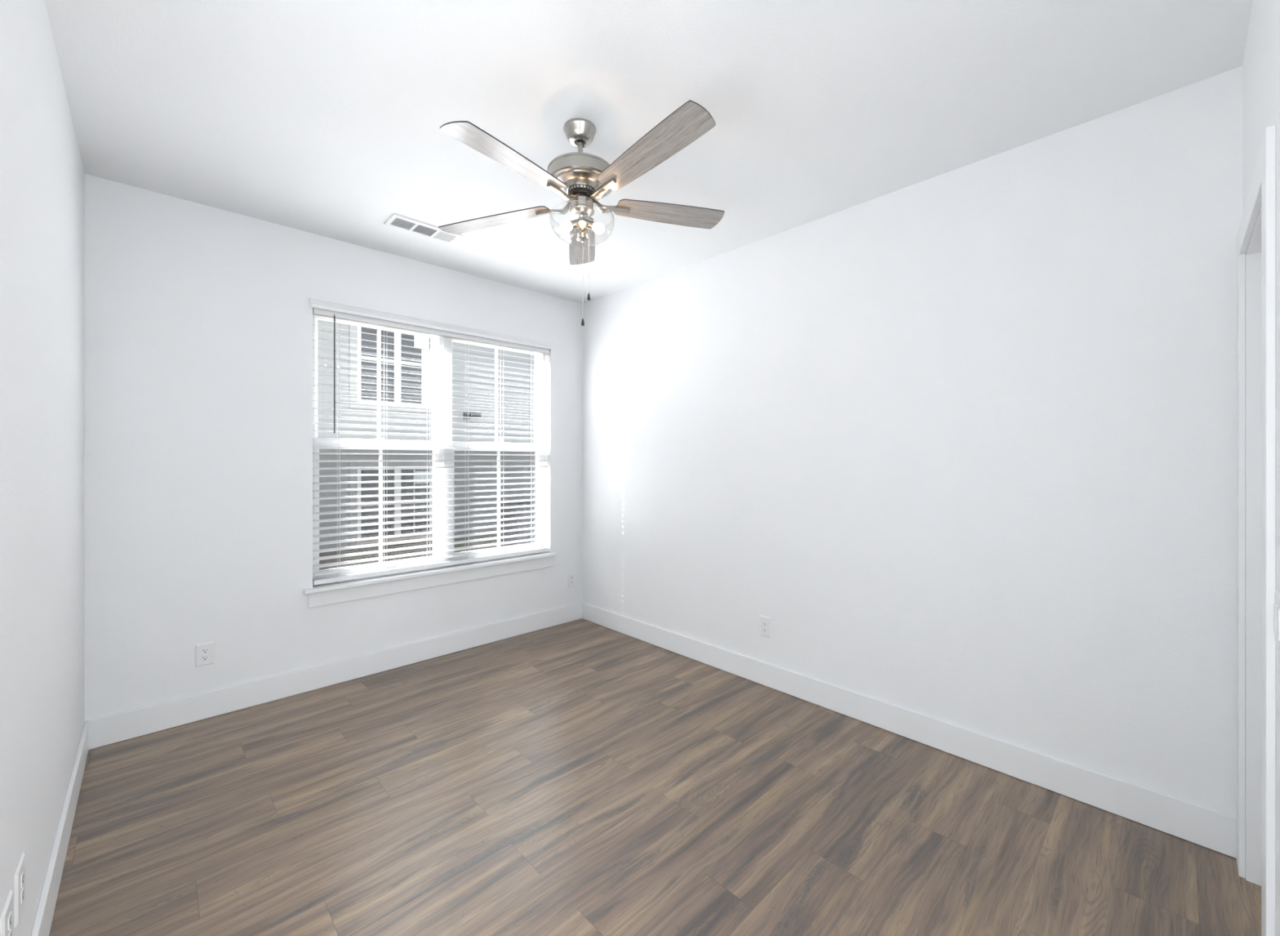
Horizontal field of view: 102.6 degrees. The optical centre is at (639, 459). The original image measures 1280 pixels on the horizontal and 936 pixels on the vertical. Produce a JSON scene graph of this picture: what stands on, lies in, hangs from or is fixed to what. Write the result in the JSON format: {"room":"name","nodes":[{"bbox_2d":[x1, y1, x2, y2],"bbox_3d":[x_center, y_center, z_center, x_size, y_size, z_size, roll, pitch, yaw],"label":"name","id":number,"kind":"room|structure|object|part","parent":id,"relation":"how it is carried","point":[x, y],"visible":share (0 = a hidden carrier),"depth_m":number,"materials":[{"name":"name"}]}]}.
{"room":"empty bedroom","nodes":[
{"label":"empty bedroom","id":0,"kind":"room"},
{"bbox_2d":[0,0,84,935],"bbox_3d":[-0.623,0.069,0.227,0.134,2.863,5.989,0,0,-44],"label":"wall","id":1,"kind":"structure","parent":0,"point":[42,171],"depth_m":1.45,"materials":[{"name":"white paint"}]},
{"bbox_2d":[0,888,13,935],"bbox_3d":[-1.364,1.014,1.106,0.008,0.122,0.098,0,0,-44],"label":"wall outlet","id":2,"kind":"object","parent":1,"relation":"attached to","point":[6,916],"visible":1,"depth_m":1.10,"materials":[{"name":"white plastic"}]},
{"bbox_2d":[8,911,11,928],"bbox_3d":[-1.363,0.995,1.107,0.005,0.025,0.027,0,0,-44],"label":"receptacle","id":3,"kind":"object","parent":2,"relation":"attached to","point":[9,912],"depth_m":1.10,"materials":[{"name":"white plastic"}]},
{"bbox_2d":[13,851,25,927],"bbox_3d":[-1.468,1.014,1.215,0.008,0.122,0.098,0,0,-44],"label":"wall outlet","id":4,"kind":"object","parent":1,"relation":"attached to","point":[20,873],"visible":1,"depth_m":1.20,"materials":[{"name":"white plastic"}]},
{"bbox_2d":[21,887,23,903],"bbox_3d":[-1.467,1.034,1.216,0.005,0.025,0.027,0,0,-44],"label":"receptacle","id":5,"kind":"object","parent":4,"relation":"attached to","point":[22,888],"depth_m":1.21,"materials":[{"name":"white plastic"}]},
{"bbox_2d":[21,871,23,886],"bbox_3d":[-1.467,0.995,1.216,0.005,0.025,0.027,0,0,-44],"label":"receptacle","id":6,"kind":"object","parent":4,"relation":"attached to","point":[22,872],"depth_m":1.21,"materials":[{"name":"white plastic"}]},
{"bbox_2d":[30,720,88,935],"bbox_3d":[-0.605,1.310,0.317,0.014,0.139,5.854,0,0,-44],"label":"baseboard","id":7,"kind":"structure","parent":1,"relation":"attached to","point":[42,922],"depth_m":1.70,"materials":[{"name":"white paint"}]},
{"bbox_2d":[84,173,582,720],"bbox_3d":[-1.639,0.069,3.524,3.220,2.863,0.181,0,0,-44],"label":"wall","id":8,"kind":"structure","parent":0,"point":[198,317],"depth_m":2.81,"materials":[{"name":"white paint"}]},
{"bbox_2d":[195,640,214,666],"bbox_3d":[-2.323,1.038,2.739,0.080,0.119,0.008,0,0,-44],"label":"wall outlet","id":9,"kind":"object","parent":8,"relation":"attached to","point":[204,652],"visible":1,"depth_m":2.74,"materials":[{"name":"white plastic"}]},
{"bbox_2d":[201,654,208,660],"bbox_3d":[-2.322,1.057,2.737,0.027,0.025,0.005,0,0,-44],"label":"receptacle","id":10,"kind":"object","parent":9,"relation":"attached to","point":[204,657],"depth_m":2.74,"materials":[{"name":"white plastic"}]},
{"bbox_2d":[201,647,208,653],"bbox_3d":[-2.322,1.018,2.737,0.027,0.025,0.005,0,0,-44],"label":"receptacle","id":11,"kind":"object","parent":9,"relation":"attached to","point":[204,650],"depth_m":2.74,"materials":[{"name":"white plastic"}]},
{"bbox_2d":[84,601,582,749],"bbox_3d":[-1.569,1.310,3.455,2.957,0.139,0.014,0,0,-44],"label":"baseboard","id":12,"kind":"structure","parent":8,"relation":"attached to","point":[131,723],"depth_m":3.03,"materials":[{"name":"white paint"}]},
{"bbox_2d":[312,315,443,584],"bbox_3d":[-1.757,-0.082,3.459,0.826,1.696,0.100,0,0,-44],"label":"window","id":13,"kind":"structure","parent":8,"relation":"in","point":[436,360],"depth_m":3.46,"materials":[{"name":"white plastic"}]},
{"bbox_3d":[-1.766,-0.490,3.468,0.770,0.831,0.030,0,0,-44],"label":"sash","id":14,"kind":"part","parent":13,"relation":"part of","materials":[{"name":"white plastic"}]},
{"bbox_3d":[-1.741,0.302,3.442,0.770,0.868,0.033,0,0,-44],"label":"sash","id":15,"kind":"part","parent":13,"relation":"part of","materials":[{"name":"white plastic"}]},
{"bbox_2d":[312,307,549,584],"bbox_3d":[-1.375,-0.083,3.689,1.684,1.692,0.070,0,0,-44],"label":"blind","id":16,"kind":"object","parent":13,"relation":"attached to","point":[317,312],"visible":0.95,"depth_m":3.51,"materials":[{"name":"white plastic"}]},
{"bbox_3d":[-1.883,-0.080,3.210,0.010,1.620,0.054,0,0,-44],"label":"ladder cord","id":17,"kind":"part","parent":16,"relation":"part of","materials":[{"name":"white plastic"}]},
{"bbox_3d":[-1.684,-0.080,3.401,0.010,1.620,0.054,0,0,-44],"label":"ladder cord","id":18,"kind":"part","parent":16,"relation":"part of","materials":[{"name":"white fabric"}]},
{"bbox_3d":[-1.381,-0.907,3.695,1.684,0.043,0.054,0,0,-44],"label":"head rail","id":19,"kind":"part","parent":16,"relation":"part of","materials":[{"name":"white plastic"}]},
{"bbox_3d":[-1.378,0.742,3.693,1.680,0.028,0.050,0,0,-44],"label":"rail","id":20,"kind":"part","parent":16,"relation":"part of","materials":[{"name":"white plastic"}]},
{"bbox_3d":[-1.069,-0.080,3.989,0.010,1.620,0.054,0,0,-44],"label":"ladder cord","id":21,"kind":"part","parent":16,"relation":"part of","materials":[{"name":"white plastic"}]},
{"bbox_3d":[-1.783,0.317,3.486,0.770,0.838,0.009,0,0,-44],"label":"screen frame","id":22,"kind":"part","parent":13,"relation":"part of","materials":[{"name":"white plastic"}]},
{"bbox_2d":[302,551,556,607],"bbox_3d":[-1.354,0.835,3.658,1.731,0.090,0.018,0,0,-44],"label":"trim","id":23,"kind":"structure","parent":8,"relation":"attached to","point":[324,597],"depth_m":3.50,"materials":[{"name":"white paint"}]},
{"bbox_2d":[308,296,555,349],"bbox_3d":[-1.344,-0.943,3.656,1.749,0.053,0.034,0,0,-44],"label":"trim","id":24,"kind":"structure","parent":8,"relation":"attached to","point":[317,303],"depth_m":3.51,"materials":[{"name":"white paint"}]},
{"bbox_2d":[443,337,448,560],"bbox_3d":[-1.444,-0.081,3.754,0.036,1.698,0.113,0,0,-44],"label":"trim","id":25,"kind":"structure","parent":8,"relation":"attached to","point":[445,341],"depth_m":3.71,"materials":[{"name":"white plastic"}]},
{"bbox_2d":[448,337,545,559],"bbox_3d":[-1.131,-0.082,4.058,0.834,1.696,0.100,0,0,-44],"label":"window","id":26,"kind":"structure","parent":8,"relation":"in","point":[542,375],"depth_m":4.07,"materials":[{"name":"white plastic"}]},
{"bbox_3d":[-1.139,-0.490,4.066,0.778,0.831,0.030,0,0,-44],"label":"sash","id":27,"kind":"part","parent":26,"relation":"part of","materials":[{"name":"white plastic"}]},
{"bbox_3d":[-1.115,0.302,4.041,0.778,0.868,0.033,0,0,-44],"label":"sash","id":28,"kind":"part","parent":26,"relation":"part of","materials":[{"name":"white plastic"}]},
{"bbox_3d":[-1.157,0.317,4.085,0.778,0.838,0.009,0,0,-44],"label":"screen frame","id":29,"kind":"part","parent":26,"relation":"part of","materials":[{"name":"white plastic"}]},
{"bbox_2d":[568,571,574,587],"bbox_3d":[-0.586,1.028,4.399,0.074,0.124,0.008,0,0,-44],"label":"wall outlet","id":30,"kind":"object","parent":8,"relation":"attached to","point":[571,575],"visible":1,"depth_m":4.39,"materials":[{"name":"white plastic"}]},
{"bbox_2d":[44,0,1253,303],"bbox_3d":[0.430,-1.423,1.359,3.220,0.120,6.170,0,0,-44],"label":"ceiling","id":31,"kind":"structure","parent":0,"point":[323,117],"depth_m":1.93,"materials":[{"name":"white paint"}]},
{"bbox_2d":[383,213,462,244],"bbox_3d":[-1.275,-1.358,3.029,0.392,0.010,0.172,0,0,-44],"label":"ceiling vent","id":32,"kind":"object","parent":31,"relation":"in","point":[397,221],"visible":0.99,"depth_m":3.01,"materials":[{"name":"white metal"}]},
{"bbox_2d":[438,100,724,325],"bbox_3d":[-0.218,-0.958,2.076,1.262,0.811,1.241,0,0,-44],"label":"ceiling fan","id":33,"kind":"object","parent":31,"relation":"hanging from","point":[580,179],"visible":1,"depth_m":2.01,"materials":[{"name":"silver metal"}]},
{"bbox_3d":[-0.626,-1.035,2.215,0.507,0.004,0.133,-4,10,15],"label":"blade","id":34,"kind":"part","parent":33,"relation":"part of","materials":[{"name":"grey wood"}]},
{"bbox_3d":[-0.444,-1.032,1.760,0.132,0.004,0.508,11,10,30],"label":"blade","id":35,"kind":"part","parent":33,"relation":"part of","materials":[{"name":"grey wood"}]},
{"bbox_3d":[-0.353,-1.049,2.140,0.173,0.046,0.038,-4,10,15],"label":"blade arm","id":36,"kind":"part","parent":33,"relation":"part of","materials":[{"name":"silver metal"}]},
{"bbox_3d":[-0.299,-1.048,2.004,0.038,0.046,0.173,11,9,30],"label":"blade arm","id":37,"kind":"part","parent":33,"relation":"part of","materials":[{"name":"silver metal"}]},
{"bbox_2d":[560,218,578,233],"bbox_3d":[-0.286,-0.960,2.103,0.077,0.058,0.069,0,0,-44],"label":"bulb","id":38,"kind":"object","parent":33,"relation":"attached to","point":[565,226],"depth_m":2.09,"materials":[{"name":"white glass"}]},
{"bbox_3d":[-0.283,-1.059,2.508,0.133,0.004,0.506,-12,1,-6],"label":"blade","id":39,"kind":"part","parent":33,"relation":"part of","materials":[{"name":"grey wood"}]},
{"bbox_3d":[-0.236,-0.953,2.108,0.051,0.098,0.051,0,0,-44],"label":"light stem","id":40,"kind":"part","parent":33,"relation":"part of","materials":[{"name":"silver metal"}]},
{"bbox_2d":[577,218,586,229],"bbox_3d":[-0.233,-0.947,2.067,0.064,0.071,0.072,0,0,-44],"label":"bulb","id":41,"kind":"object","parent":33,"relation":"attached to","point":[582,223],"depth_m":2.07,"materials":[{"name":"white glass"}]},
{"bbox_3d":[-0.238,-0.954,2.108,0.266,0.100,0.266,0,0,-44],"label":"lamp shade","id":42,"kind":"part","parent":33,"relation":"part of","materials":[{"name":"clear glass"}]},
{"bbox_3d":[-0.210,-0.851,2.106,0.002,0.334,0.002,0,0,-44],"label":"pull chain","id":43,"kind":"part","parent":33,"relation":"part of","materials":[{"name":"white metal"}]},
{"bbox_2d":[585,218,604,234],"bbox_3d":[-0.188,-0.960,2.111,0.077,0.058,0.070,0,0,-44],"label":"bulb","id":44,"kind":"object","parent":33,"relation":"attached to","point":[598,228],"depth_m":2.10,"materials":[{"name":"white glass"}]},
{"bbox_3d":[-0.155,-1.065,2.018,0.038,0.046,0.173,13,-13,-42],"label":"blade arm","id":45,"kind":"part","parent":33,"relation":"part of","materials":[{"name":"silver metal"}]},
{"bbox_3d":[-0.126,-1.064,2.153,0.173,0.046,0.038,-4,-10,-23],"label":"blade arm","id":46,"kind":"part","parent":33,"relation":"part of","materials":[{"name":"silver metal"}]},
{"bbox_3d":[0.038,-1.091,1.813,0.132,0.005,0.508,13,-13,-42],"label":"blade","id":47,"kind":"part","parent":33,"relation":"part of","materials":[{"name":"grey wood"}]},
{"bbox_3d":[0.135,-1.086,2.262,0.507,0.004,0.133,-4,-10,-23],"label":"blade","id":48,"kind":"part","parent":33,"relation":"part of","materials":[{"name":"grey wood"}]},
{"bbox_2d":[48,617,1261,935],"bbox_3d":[0.440,1.440,1.327,3.130,0.120,6.010,0,0,-44],"label":"floor","id":49,"kind":"structure","parent":0,"point":[581,776],"depth_m":1.95,"materials":[{"name":"brown wood"}]},
{"bbox_2d":[582,66,1242,816],"bbox_3d":[0.919,0.069,3.084,0.129,2.863,3.989,0,0,-44],"label":"wall","id":50,"kind":"structure","parent":0,"point":[965,437],"depth_m":2.35,"materials":[{"name":"white paint"}]},
{"bbox_2d":[760,614,771,638],"bbox_3d":[0.768,1.022,3.143,0.008,0.125,0.078,0,0,-44],"label":"wall outlet","id":51,"kind":"object","parent":50,"relation":"attached to","point":[765,621],"visible":1,"depth_m":3.14,"materials":[{"name":"white plastic"}]},
{"bbox_2d":[582,602,1236,857],"bbox_3d":[0.788,1.310,3.117,0.014,0.139,3.732,0,0,-44],"label":"baseboard","id":52,"kind":"structure","parent":50,"relation":"attached to","point":[1214,829],"depth_m":2.33,"materials":[{"name":"white paint"}]},
{"bbox_2d":[1242,0,1279,935],"bbox_3d":[1.523,0.069,1.070,1.781,2.863,0.242,0,0,-44],"label":"wall","id":53,"kind":"structure","parent":0,"point":[1261,60],"depth_m":1.29,"materials":[{"name":"white paint"}]},
{"bbox_2d":[1245,208,1261,885],"bbox_3d":[1.799,0.343,1.418,0.680,2.075,0.120,0,0,-44],"label":"trim","id":54,"kind":"structure","parent":53,"relation":"attached to","point":[1253,253],"depth_m":1.67,"materials":[{"name":"white paint"}]},
{"bbox_2d":[1236,124,1275,935],"bbox_3d":[1.754,0.305,1.468,0.836,2.149,0.015,0,0,-44],"label":"trim","id":55,"kind":"structure","parent":53,"relation":"attached to","point":[1262,191],"depth_m":1.21,"materials":[{"name":"white paint"}]},
{"bbox_2d":[1273,589,1279,648],"bbox_3d":[1.386,0.350,1.112,0.118,0.118,0.008,0,0,-44],"label":"light switch","id":56,"kind":"object","parent":53,"relation":"attached to","point":[1277,593],"visible":1,"depth_m":1.11,"materials":[{"name":"white plastic"}]},
{"label":"outside","id":57,"kind":"structure","parent":0,"visible":0},
{"bbox_2d":[319,533,532,569],"bbox_3d":[-11.537,1.860,19.308,38.000,0.240,36.140,0,0,-44],"label":"ground","id":58,"kind":"structure","parent":57,"point":[414,544],"depth_m":9.82,"materials":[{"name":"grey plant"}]},
{"bbox_2d":[317,319,533,552],"bbox_3d":[-7.971,-2.055,11.090,10.600,7.610,5.950,0,0,-44],"label":"neighbor house","id":59,"kind":"structure","parent":58,"relation":"on","point":[323,344],"depth_m":10.68,"materials":[{"name":"grey"}]},
{"bbox_3d":[-5.004,-1.930,10.555,1.750,1.840,0.024,0,0,-44],"label":"window trim","id":60,"kind":"part","parent":59,"relation":"part of","materials":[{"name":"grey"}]},
{"bbox_3d":[-5.004,0.885,10.555,1.750,1.730,0.024,0,0,-44],"label":"window trim","id":61,"kind":"part","parent":59,"relation":"part of","materials":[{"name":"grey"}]},
{"bbox_3d":[-4.972,1.605,10.522,1.530,0.110,0.024,0,0,-44],"label":"stone sill","id":62,"kind":"part","parent":59,"relation":"part of","materials":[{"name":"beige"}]},
{"bbox_3d":[-5.007,0.885,10.558,1.360,1.380,0.008,0,0,-44],"label":"glass pane","id":63,"kind":"part","parent":59,"relation":"part of","materials":[{"name":"grey"}]},
{"bbox_3d":[-5.007,-1.930,10.558,1.360,1.490,0.008,0,0,-44],"label":"glass pane","id":64,"kind":"part","parent":59,"relation":"part of","materials":[{"name":"grey glass"}]},
{"bbox_2d":[463,412,480,419],"bbox_3d":[-3.785,-0.990,11.566,0.330,0.160,0.200,0,0,-44],"label":"security light","id":65,"kind":"object","parent":59,"relation":"attached to","point":[465,414],"visible":0.95,"depth_m":11.49,"materials":[{"name":"black"}]},
{"bbox_2d":[496,501,535,543],"bbox_3d":[-2.476,1.297,10.913,0.820,0.806,0.820,0,0,-44],"label":"condenser unit","id":66,"kind":"object","parent":58,"relation":"on","point":[523,503],"visible":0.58,"depth_m":10.54,"materials":[{"name":"grey metal"}]},
{"bbox_2d":[533,432,535,498],"bbox_3d":[-1.865,0.440,17.583,4.200,2.600,0.200,0,0,-44],"label":"brick wall","id":67,"kind":"structure","parent":58,"relation":"on","point":[534,433],"depth_m":16.07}
]}

